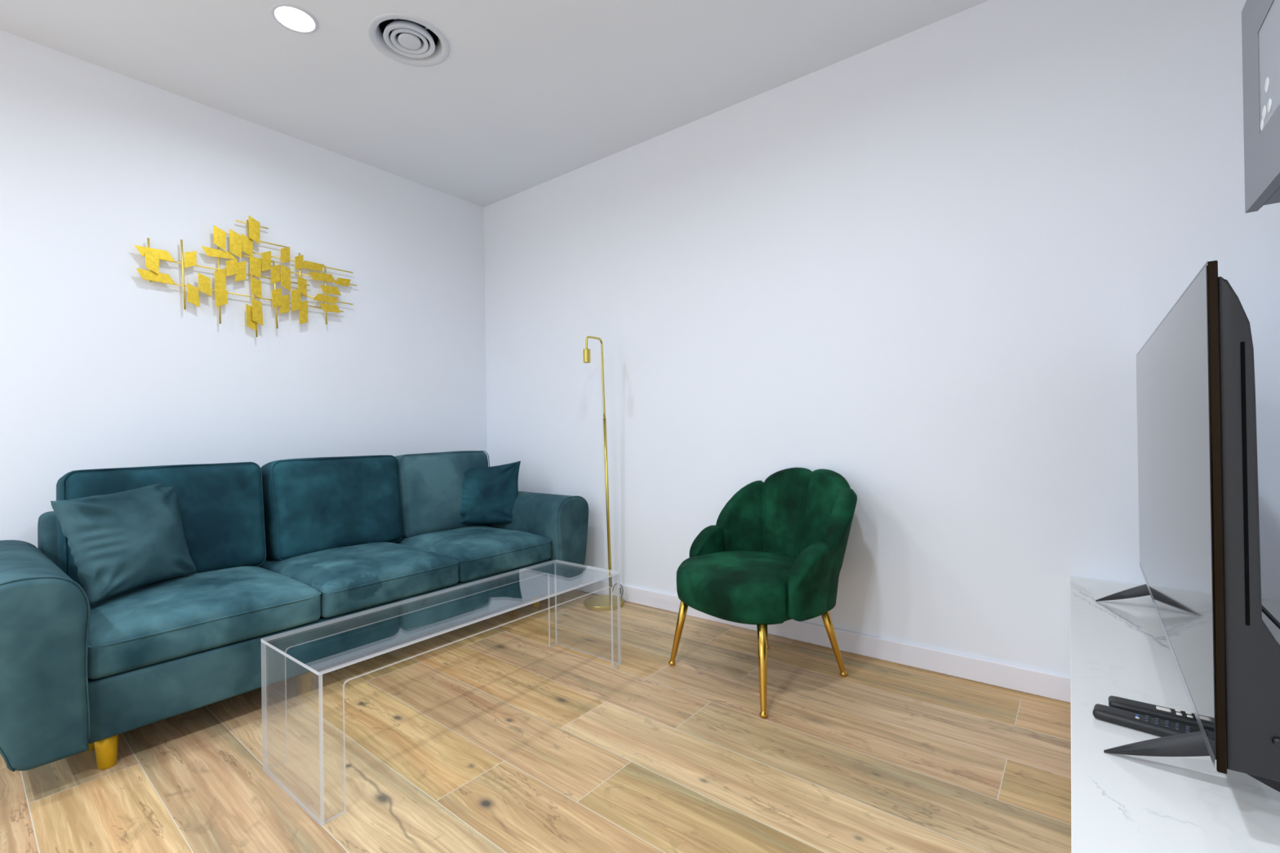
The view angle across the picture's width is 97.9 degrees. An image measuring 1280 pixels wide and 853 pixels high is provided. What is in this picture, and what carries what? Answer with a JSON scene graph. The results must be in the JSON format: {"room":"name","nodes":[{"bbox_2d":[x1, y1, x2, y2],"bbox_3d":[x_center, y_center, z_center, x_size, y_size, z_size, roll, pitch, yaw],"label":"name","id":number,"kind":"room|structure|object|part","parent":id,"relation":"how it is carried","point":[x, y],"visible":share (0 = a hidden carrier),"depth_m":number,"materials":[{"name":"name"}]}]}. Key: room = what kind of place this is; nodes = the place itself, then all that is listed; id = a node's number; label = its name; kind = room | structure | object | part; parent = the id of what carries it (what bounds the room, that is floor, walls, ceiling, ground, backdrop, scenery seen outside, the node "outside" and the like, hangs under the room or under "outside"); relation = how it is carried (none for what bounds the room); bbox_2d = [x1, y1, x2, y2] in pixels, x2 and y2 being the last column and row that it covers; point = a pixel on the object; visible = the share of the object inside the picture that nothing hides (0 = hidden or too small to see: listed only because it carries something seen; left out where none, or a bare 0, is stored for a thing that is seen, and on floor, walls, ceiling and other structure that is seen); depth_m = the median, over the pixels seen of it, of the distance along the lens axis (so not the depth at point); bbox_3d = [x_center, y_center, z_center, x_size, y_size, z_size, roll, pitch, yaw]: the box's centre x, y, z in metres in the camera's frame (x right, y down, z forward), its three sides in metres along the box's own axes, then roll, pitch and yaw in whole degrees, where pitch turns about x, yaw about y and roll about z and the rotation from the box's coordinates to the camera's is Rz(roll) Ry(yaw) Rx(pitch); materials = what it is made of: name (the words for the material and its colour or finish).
{"room":"living room","nodes":[
{"label":"living room","id":0,"kind":"room"},
{"bbox_2d":[0,30,487,547],"bbox_3d":[-3.081,-0.256,1.557,0.120,2.614,6.546,-1,0,38],"label":"wall","id":1,"kind":"structure","parent":0,"point":[103,365],"depth_m":2.68,"materials":[{"name":"paint"}]},
{"bbox_2d":[133,215,356,337],"bbox_3d":[-1.965,-0.765,2.881,0.046,0.612,0.983,-1,0,38],"label":"wall art","id":2,"kind":"object","parent":1,"relation":"attached to","point":[237,243],"visible":1,"depth_m":2.83,"materials":[{"name":"gold metal"}]},
{"bbox_3d":[-2.227,-0.755,2.529,0.008,0.200,0.015,-1,0,38],"label":"rod","id":3,"kind":"part","parent":2,"relation":"part of","materials":[{"name":"gold metal"}]},
{"bbox_3d":[-2.212,-0.738,2.526,0.002,0.090,0.050,-1,0,38],"label":"gold plate","id":4,"kind":"part","parent":2,"relation":"part of","materials":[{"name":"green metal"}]},
{"bbox_3d":[-2.211,-0.789,2.541,0.002,0.045,0.145,-1,0,38],"label":"gold plate","id":5,"kind":"part","parent":2,"relation":"part of","materials":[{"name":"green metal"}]},
{"bbox_3d":[-2.208,-0.684,2.543,0.002,0.049,0.141,-1,0,38],"label":"gold plate","id":6,"kind":"part","parent":2,"relation":"part of","materials":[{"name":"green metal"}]},
{"bbox_3d":[-2.152,-0.716,2.625,0.008,0.327,0.018,-1,0,38],"label":"rod","id":7,"kind":"part","parent":2,"relation":"part of","materials":[{"name":"gold metal"}]},
{"bbox_3d":[-2.130,-0.792,2.640,0.002,0.093,0.047,-1,0,38],"label":"gold plate","id":8,"kind":"part","parent":2,"relation":"part of","materials":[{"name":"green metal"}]},
{"bbox_3d":[-2.124,-0.625,2.650,0.002,0.110,0.050,-1,0,38],"label":"gold plate","id":9,"kind":"part","parent":2,"relation":"part of","materials":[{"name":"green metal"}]},
{"bbox_3d":[-2.094,-0.682,2.681,0.002,0.107,0.055,-1,0,38],"label":"gold plate","id":10,"kind":"part","parent":2,"relation":"part of","materials":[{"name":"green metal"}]},
{"bbox_3d":[-2.064,-0.847,2.733,0.002,0.043,0.144,-1,0,38],"label":"gold plate","id":11,"kind":"part","parent":2,"relation":"part of","materials":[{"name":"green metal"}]},
{"bbox_3d":[-2.067,-0.693,2.735,0.008,0.376,0.013,-1,0,38],"label":"rod","id":12,"kind":"part","parent":2,"relation":"part of","materials":[{"name":"gold metal"}]},
{"bbox_3d":[-2.057,-0.923,2.727,0.002,0.115,0.051,-1,0,38],"label":"gold plate","id":13,"kind":"part","parent":2,"relation":"part of","materials":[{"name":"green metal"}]},
{"bbox_3d":[-2.061,-0.719,2.735,0.002,0.131,0.047,-1,0,38],"label":"gold plate","id":14,"kind":"part","parent":2,"relation":"part of","materials":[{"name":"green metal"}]},
{"bbox_3d":[-2.055,-0.627,2.734,0.002,0.093,0.053,-1,0,38],"label":"gold plate","id":15,"kind":"part","parent":2,"relation":"part of","materials":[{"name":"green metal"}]},
{"bbox_3d":[-2.028,-0.790,2.766,0.002,0.099,0.047,-1,0,38],"label":"gold plate","id":16,"kind":"part","parent":2,"relation":"part of","materials":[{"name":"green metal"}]},
{"bbox_3d":[-2.022,-0.773,2.802,0.007,0.010,0.667,-1,0,38],"label":"rod","id":17,"kind":"part","parent":2,"relation":"part of","materials":[{"name":"gold metal"}]},
{"bbox_3d":[-2.019,-0.914,2.783,0.002,0.136,0.053,-1,0,38],"label":"gold plate","id":18,"kind":"part","parent":2,"relation":"part of","materials":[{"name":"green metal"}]},
{"bbox_3d":[-2.008,-0.781,2.801,0.002,0.115,0.050,-1,0,38],"label":"gold plate","id":19,"kind":"part","parent":2,"relation":"part of","materials":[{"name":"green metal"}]},
{"bbox_3d":[-1.972,-0.664,2.864,0.007,0.015,0.864,-1,0,38],"label":"rod","id":20,"kind":"part","parent":2,"relation":"part of","materials":[{"name":"gold metal"}]},
{"bbox_3d":[-1.993,-0.919,2.827,0.002,0.109,0.048,-1,0,38],"label":"gold plate","id":21,"kind":"part","parent":2,"relation":"part of","materials":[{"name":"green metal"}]},
{"bbox_3d":[-1.979,-0.555,2.840,0.002,0.134,0.051,-1,0,38],"label":"gold plate","id":22,"kind":"part","parent":2,"relation":"part of","materials":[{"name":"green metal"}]},
{"bbox_3d":[-1.986,-1.035,2.854,0.007,0.007,0.143,-1,0,38],"label":"rod","id":23,"kind":"part","parent":2,"relation":"part of","materials":[{"name":"gold metal"}]},
{"bbox_3d":[-1.982,-0.755,2.846,0.008,0.592,0.043,-1,0,38],"label":"rod","id":24,"kind":"part","parent":2,"relation":"part of","materials":[{"name":"gold metal"}]},
{"bbox_3d":[-1.969,-1.004,2.844,0.002,0.136,0.050,-1,0,38],"label":"gold plate","id":25,"kind":"part","parent":2,"relation":"part of","materials":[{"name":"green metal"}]},
{"bbox_3d":[-1.965,-0.816,2.848,0.002,0.109,0.051,-1,0,38],"label":"gold plate","id":26,"kind":"part","parent":2,"relation":"part of","materials":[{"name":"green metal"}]},
{"bbox_3d":[-1.965,-0.711,2.852,0.002,0.111,0.048,-1,0,38],"label":"gold plate","id":27,"kind":"part","parent":2,"relation":"part of","materials":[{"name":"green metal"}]},
{"bbox_3d":[-1.968,-0.958,2.875,0.007,0.008,0.282,-1,0,38],"label":"rod","id":28,"kind":"part","parent":2,"relation":"part of","materials":[{"name":"gold metal"}]},
{"bbox_3d":[-1.958,-0.587,2.852,0.002,0.136,0.051,-1,0,38],"label":"gold plate","id":29,"kind":"part","parent":2,"relation":"part of","materials":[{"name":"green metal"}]},
{"bbox_3d":[-1.941,-0.860,2.893,0.002,0.116,0.045,-1,0,38],"label":"gold plate","id":30,"kind":"part","parent":2,"relation":"part of","materials":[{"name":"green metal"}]},
{"bbox_3d":[-1.917,-0.693,2.929,0.008,0.354,0.022,-1,0,38],"label":"rod","id":31,"kind":"part","parent":2,"relation":"part of","materials":[{"name":"gold metal"}]},
{"bbox_3d":[-1.914,-0.801,2.927,0.002,0.114,0.047,-1,0,38],"label":"gold plate","id":32,"kind":"part","parent":2,"relation":"part of","materials":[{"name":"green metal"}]},
{"bbox_3d":[-1.905,-0.674,2.923,0.002,0.115,0.051,-1,0,38],"label":"gold plate","id":33,"kind":"part","parent":2,"relation":"part of","materials":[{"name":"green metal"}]},
{"bbox_3d":[-1.888,-0.650,2.957,0.002,0.113,0.047,-1,0,38],"label":"gold plate","id":34,"kind":"part","parent":2,"relation":"part of","materials":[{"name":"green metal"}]},
{"bbox_3d":[-1.885,-0.912,2.961,0.002,0.098,0.046,-1,0,38],"label":"gold plate","id":35,"kind":"part","parent":2,"relation":"part of","materials":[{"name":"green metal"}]},
{"bbox_3d":[-1.881,-0.789,2.959,0.002,0.138,0.046,-1,0,38],"label":"gold plate","id":36,"kind":"part","parent":2,"relation":"part of","materials":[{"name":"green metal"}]},
{"bbox_3d":[-1.849,-0.681,2.995,0.002,0.132,0.049,-1,0,38],"label":"gold plate","id":37,"kind":"part","parent":2,"relation":"part of","materials":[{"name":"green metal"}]},
{"bbox_3d":[-1.842,-0.887,3.010,0.002,0.091,0.042,-1,0,38],"label":"gold plate","id":38,"kind":"part","parent":2,"relation":"part of","materials":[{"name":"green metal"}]},
{"bbox_3d":[-1.846,-0.822,3.025,0.008,0.240,0.012,-1,0,38],"label":"rod","id":39,"kind":"part","parent":2,"relation":"part of","materials":[{"name":"gold metal"}]},
{"bbox_3d":[-1.836,-0.764,3.028,0.002,0.111,0.045,-1,0,38],"label":"gold plate","id":40,"kind":"part","parent":2,"relation":"part of","materials":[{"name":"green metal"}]},
{"bbox_3d":[-1.830,-0.895,3.053,0.007,0.010,0.503,-1,0,38],"label":"rod","id":41,"kind":"part","parent":2,"relation":"part of","materials":[{"name":"gold metal"}]},
{"bbox_3d":[-1.829,-0.622,3.029,0.002,0.137,0.044,-1,0,38],"label":"gold plate","id":42,"kind":"part","parent":2,"relation":"part of","materials":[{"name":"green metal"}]},
{"bbox_3d":[-1.801,-0.885,3.075,0.002,0.043,0.112,-1,0,38],"label":"gold plate","id":43,"kind":"part","parent":2,"relation":"part of","materials":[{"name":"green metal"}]},
{"bbox_3d":[-1.769,-0.834,3.106,0.002,0.050,0.144,-1,0,38],"label":"gold plate","id":44,"kind":"part","parent":2,"relation":"part of","materials":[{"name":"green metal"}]},
{"bbox_3d":[-1.770,-0.829,3.129,0.007,0.011,0.352,-1,0,38],"label":"rod","id":45,"kind":"part","parent":2,"relation":"part of","materials":[{"name":"gold metal"}]},
{"bbox_3d":[-1.764,-0.737,3.128,0.008,0.326,0.012,-1,0,38],"label":"rod","id":46,"kind":"part","parent":2,"relation":"part of","materials":[{"name":"gold metal"}]},
{"bbox_3d":[-1.760,-0.717,3.121,0.002,0.043,0.135,-1,0,38],"label":"gold plate","id":47,"kind":"part","parent":2,"relation":"part of","materials":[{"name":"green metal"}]},
{"bbox_3d":[-1.759,-0.714,3.142,0.007,0.012,0.273,-1,0,38],"label":"rod","id":48,"kind":"part","parent":2,"relation":"part of","materials":[{"name":"gold metal"}]},
{"bbox_3d":[-1.744,-0.667,3.131,0.002,0.047,0.116,-1,0,38],"label":"gold plate","id":49,"kind":"part","parent":2,"relation":"part of","materials":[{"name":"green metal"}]},
{"bbox_3d":[-1.742,-0.768,3.136,0.002,0.048,0.115,-1,0,38],"label":"gold plate","id":50,"kind":"part","parent":2,"relation":"part of","materials":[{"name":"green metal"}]},
{"bbox_3d":[-1.706,-0.831,3.198,0.002,0.043,0.090,-1,0,38],"label":"gold plate","id":51,"kind":"part","parent":2,"relation":"part of","materials":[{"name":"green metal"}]},
{"bbox_2d":[0,0,988,207],"bbox_3d":[-1.517,-1.741,0.339,4.127,0.300,6.546,-1,0,38],"label":"ceiling","id":52,"kind":"structure","parent":0,"point":[526,95],"depth_m":2.44,"materials":[{"name":"paint"}]},
{"bbox_2d":[270,2,319,33],"bbox_3d":[-1.341,-1.584,2.166,0.160,0.006,0.160,-1,0,38],"label":"recessed light","id":53,"kind":"object","parent":52,"relation":"in","point":[293,17],"visible":1,"depth_m":2.16,"materials":[{"name":"white plastic"}]},
{"bbox_2d":[274,6,315,31],"bbox_3d":[-1.341,-1.585,2.166,0.134,0.004,0.134,-1,0,38],"label":"diffuser","id":54,"kind":"object","parent":53,"relation":"attached to","point":[296,19],"depth_m":2.16,"materials":[{"name":"white plastic"}]},
{"bbox_2d":[367,12,449,66],"bbox_3d":[-0.952,-1.658,2.300,0.312,0.148,0.312,-1,0,38],"label":"ceiling vent","id":55,"kind":"object","parent":52,"relation":"in","point":[404,38],"visible":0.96,"depth_m":2.30,"materials":[{"name":"white metal"}]},
{"bbox_2d":[0,589,1071,852],"bbox_3d":[-1.475,1.073,0.329,4.127,0.100,6.546,-1,0,38],"label":"floor","id":56,"kind":"structure","parent":0,"point":[499,740],"depth_m":1.69,"materials":[{"name":"brown wood"}]},
{"bbox_2d":[0,450,588,772],"bbox_3d":[-1.411,0.589,2.640,1.015,0.882,2.347,-1,0,38],"label":"sofa","id":57,"kind":"object","parent":56,"relation":"on","point":[277,547],"visible":0.91,"depth_m":2.19,"materials":[{"name":"teal fabric"}]},
{"bbox_3d":[-2.025,0.678,1.789,0.950,0.520,0.244,-1,0,38],"label":"armrest","id":58,"kind":"part","parent":57,"relation":"part of","materials":[{"name":"teal fabric"}]},
{"bbox_3d":[-1.730,0.621,2.889,0.205,0.590,1.885,-1,0,38],"label":"backrest frame","id":59,"kind":"part","parent":57,"relation":"part of","materials":[{"name":"teal fabric"}]},
{"bbox_3d":[-1.770,0.977,1.793,0.063,0.112,0.059,-1,0,38],"label":"leg","id":60,"kind":"part","parent":57,"relation":"part of","materials":[{"name":"orange"}]},
{"bbox_3d":[-1.624,0.974,1.696,0.063,0.112,0.059,-1,0,38],"label":"leg","id":61,"kind":"part","parent":57,"relation":"part of","materials":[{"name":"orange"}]},
{"bbox_2d":[50,483,196,604],"bbox_3d":[-1.867,0.402,2.073,0.212,0.387,0.463,-1,0,8],"label":"throw pillow","id":62,"kind":"object","parent":57,"relation":"on","point":[119,542],"visible":0.98,"depth_m":1.96,"materials":[{"name":"teal fabric"}]},
{"bbox_2d":[56,462,265,592],"bbox_3d":[-1.927,0.397,2.286,0.256,0.478,0.639,-1,0,38],"label":"cushion","id":63,"kind":"object","parent":57,"relation":"on","point":[221,505],"depth_m":2.29,"materials":[{"name":"teal fabric"}]},
{"bbox_2d":[87,565,320,679],"bbox_3d":[-1.710,0.670,2.107,0.762,0.164,0.646,-1,0,38],"label":"seat cushion","id":64,"kind":"object","parent":57,"relation":"on","point":[214,610],"depth_m":1.89,"materials":[{"name":"teal fabric"}]},
{"bbox_2d":[261,455,402,560],"bbox_3d":[-1.527,0.392,2.803,0.258,0.481,0.618,-1,0,38],"label":"cushion","id":65,"kind":"object","parent":57,"relation":"on","point":[312,505],"depth_m":2.68,"materials":[{"name":"teal fabric"}]},
{"bbox_2d":[258,542,458,617],"bbox_3d":[-1.325,0.665,2.605,0.762,0.166,0.606,-1,0,38],"label":"seat cushion","id":66,"kind":"object","parent":57,"relation":"on","point":[348,578],"depth_m":2.41,"materials":[{"name":"teal fabric"}]},
{"bbox_2d":[394,450,489,537],"bbox_3d":[-1.158,0.388,3.284,0.255,0.480,0.599,-1,0,38],"label":"cushion","id":67,"kind":"object","parent":57,"relation":"on","point":[429,485],"depth_m":3.11,"materials":[{"name":"teal fabric"}]},
{"bbox_2d":[394,524,551,582],"bbox_3d":[-0.959,0.663,3.081,0.760,0.163,0.586,-1,0,38],"label":"seat cushion","id":68,"kind":"object","parent":57,"relation":"on","point":[481,552],"depth_m":2.90,"materials":[{"name":"teal fabric"}]},
{"bbox_2d":[459,461,520,524],"bbox_3d":[-0.928,0.402,3.321,0.490,0.380,0.151,-1,0,-13],"label":"throw pillow","id":69,"kind":"object","parent":57,"relation":"on","point":[489,494],"visible":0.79,"depth_m":3.28,"materials":[{"name":"teal fabric"}]},
{"bbox_3d":[-0.601,0.964,3.161,0.063,0.112,0.059,-1,0,38],"label":"leg","id":70,"kind":"part","parent":57,"relation":"part of","materials":[{"name":"orange"}]},
{"bbox_3d":[-0.746,0.665,3.448,0.950,0.520,0.250,-1,0,38],"label":"armrest","id":71,"kind":"part","parent":57,"relation":"part of","materials":[{"name":"teal fabric"}]},
{"bbox_2d":[261,560,621,826],"bbox_3d":[-0.603,0.820,2.011,0.390,0.391,1.201,-1,0,38],"label":"coffee table","id":72,"kind":"object","parent":56,"relation":"on","point":[264,642],"visible":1,"depth_m":1.70,"materials":[{"name":"clear glass"}]},
{"bbox_3d":[-0.967,0.828,1.539,0.390,0.382,0.009,-1,0,38],"label":"panel","id":73,"kind":"part","parent":72,"relation":"part of","materials":[{"name":"glass"}]},
{"bbox_3d":[-0.754,0.827,2.128,0.009,0.382,1.182,-1,0,38],"label":"panel","id":74,"kind":"part","parent":72,"relation":"part of","materials":[{"name":"clear glass"}]},
{"bbox_3d":[-0.239,0.820,2.483,0.390,0.382,0.009,-1,0,38],"label":"panel","id":75,"kind":"part","parent":72,"relation":"part of","materials":[{"name":"plastic"}]},
{"bbox_2d":[579,336,623,611],"bbox_3d":[-0.228,0.260,3.234,0.230,1.510,0.450,-1,0,-11],"label":"floor lamp","id":76,"kind":"object","parent":56,"relation":"on","point":[599,602],"visible":0.94,"depth_m":3.15,"materials":[{"name":"gold metal"}]},
{"bbox_3d":[-0.288,-0.383,3.017,0.039,0.072,0.039,-1,0,38],"label":"lamp shade","id":77,"kind":"part","parent":76,"relation":"part of","materials":[{"name":"gold metal"}]},
{"bbox_3d":[-0.243,-0.269,3.082,0.015,0.454,0.167,-1,0,32],"label":"arm","id":78,"kind":"part","parent":76,"relation":"part of","materials":[{"name":"gold metal"}]},
{"bbox_3d":[-0.238,0.957,3.288,0.381,0.114,0.072,-1,0,38],"label":"power cord","id":79,"kind":"part","parent":76,"relation":"part of","materials":[{"name":"grey plastic"}]},
{"bbox_2d":[668,467,857,718],"bbox_3d":[0.517,0.597,2.314,0.716,0.813,0.686,-1,0,-36],"label":"accent chair","id":80,"kind":"object","parent":56,"relation":"on","point":[774,553],"visible":1,"depth_m":2.22,"materials":[{"name":"green fabric"}]},
{"bbox_3d":[0.167,0.855,2.343,0.098,0.306,0.038,-1,0,10],"label":"leg","id":81,"kind":"part","parent":80,"relation":"part of","materials":[{"name":"gold metal"}]},
{"bbox_3d":[0.441,0.627,2.264,0.519,0.173,0.544,-1,0,-36],"label":"seat","id":82,"kind":"part","parent":80,"relation":"part of","materials":[{"name":"green fabric"}]},
{"bbox_3d":[0.434,0.849,1.958,0.038,0.308,0.112,-1,0,8],"label":"leg","id":83,"kind":"part","parent":80,"relation":"part of","materials":[{"name":"gold metal"}]},
{"bbox_3d":[0.584,0.445,2.365,0.530,0.510,0.675,-1,0,-36],"label":"backrest","id":84,"kind":"part","parent":80,"relation":"part of","materials":[{"name":"green fabric"}]},
{"bbox_3d":[0.768,0.845,2.228,0.116,0.308,0.038,-1,0,9],"label":"leg","id":85,"kind":"part","parent":80,"relation":"part of","materials":[{"name":"gold metal"}]},
{"bbox_2d":[1070,576,1279,852],"bbox_3d":[0.904,0.764,0.702,0.565,0.450,2.805,-1,0,38],"label":"media console","id":86,"kind":"object","parent":56,"relation":"on","point":[1121,803],"visible":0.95,"depth_m":0.88,"materials":[{"name":"white stone"}]},
{"bbox_2d":[1092,703,1200,737],"bbox_3d":[0.918,0.530,0.979,0.190,0.020,0.042,-1,0,45],"label":"remote control","id":87,"kind":"object","parent":86,"relation":"on","point":[1156,726],"visible":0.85,"depth_m":0.99,"materials":[{"name":"black plastic"}]},
{"bbox_2d":[1108,695,1199,729],"bbox_3d":[0.980,0.529,1.017,0.190,0.019,0.040,-1,0,39],"label":"remote control","id":88,"kind":"object","parent":86,"relation":"on","point":[1174,716],"visible":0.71,"depth_m":1.03,"materials":[{"name":"black plastic"}]},
{"bbox_2d":[1095,258,1279,791],"bbox_3d":[1.290,0.152,1.200,0.478,0.765,1.360,-1,0,39],"label":"television","id":89,"kind":"object","parent":86,"relation":"on","point":[1199,522],"visible":1,"depth_m":0.76,"materials":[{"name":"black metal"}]},
{"bbox_3d":[1.191,-0.227,1.276,0.009,0.002,1.358,-1,0,39],"label":"trim","id":90,"kind":"part","parent":89,"relation":"part of","materials":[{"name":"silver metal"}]},
{"bbox_3d":[1.197,0.116,1.275,0.010,0.685,1.360,-1,0,39],"label":"panel frame","id":91,"kind":"part","parent":89,"relation":"part of","materials":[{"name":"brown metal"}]},
{"bbox_2d":[484,0,1279,676],"bbox_3d":[0.467,-0.304,2.878,3.887,2.614,0.120,-1,0,38],"label":"wall","id":92,"kind":"structure","parent":0,"point":[930,268],"depth_m":2.27,"materials":[{"name":"paint"}]},
{"bbox_2d":[575,576,1071,703],"bbox_3d":[0.445,0.957,2.821,3.887,0.093,0.013,-1,0,38],"label":"baseboard","id":93,"kind":"structure","parent":92,"relation":"attached to","point":[1029,681],"depth_m":2.33,"materials":[{"name":"white paint"}]},
{"bbox_3d":[0.091,-0.312,-0.890,0.120,2.614,6.546,-1,0,38],"label":"wall","id":94,"kind":"structure","parent":0,"visible":0},
{"bbox_2d":[1241,0,1279,213],"bbox_3d":[1.145,-0.663,0.795,0.261,0.426,0.766,-1,0,38],"label":"upper cabinet","id":95,"kind":"object","parent":94,"relation":"attached to","point":[1260,19],"visible":1,"depth_m":1.08,"materials":[{"name":"grey paint"}]},
{"bbox_3d":[1.049,-0.666,0.868,0.016,0.202,0.532,-1,0,38],"label":"door panel","id":96,"kind":"part","parent":95,"relation":"part of","materials":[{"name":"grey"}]}
]}

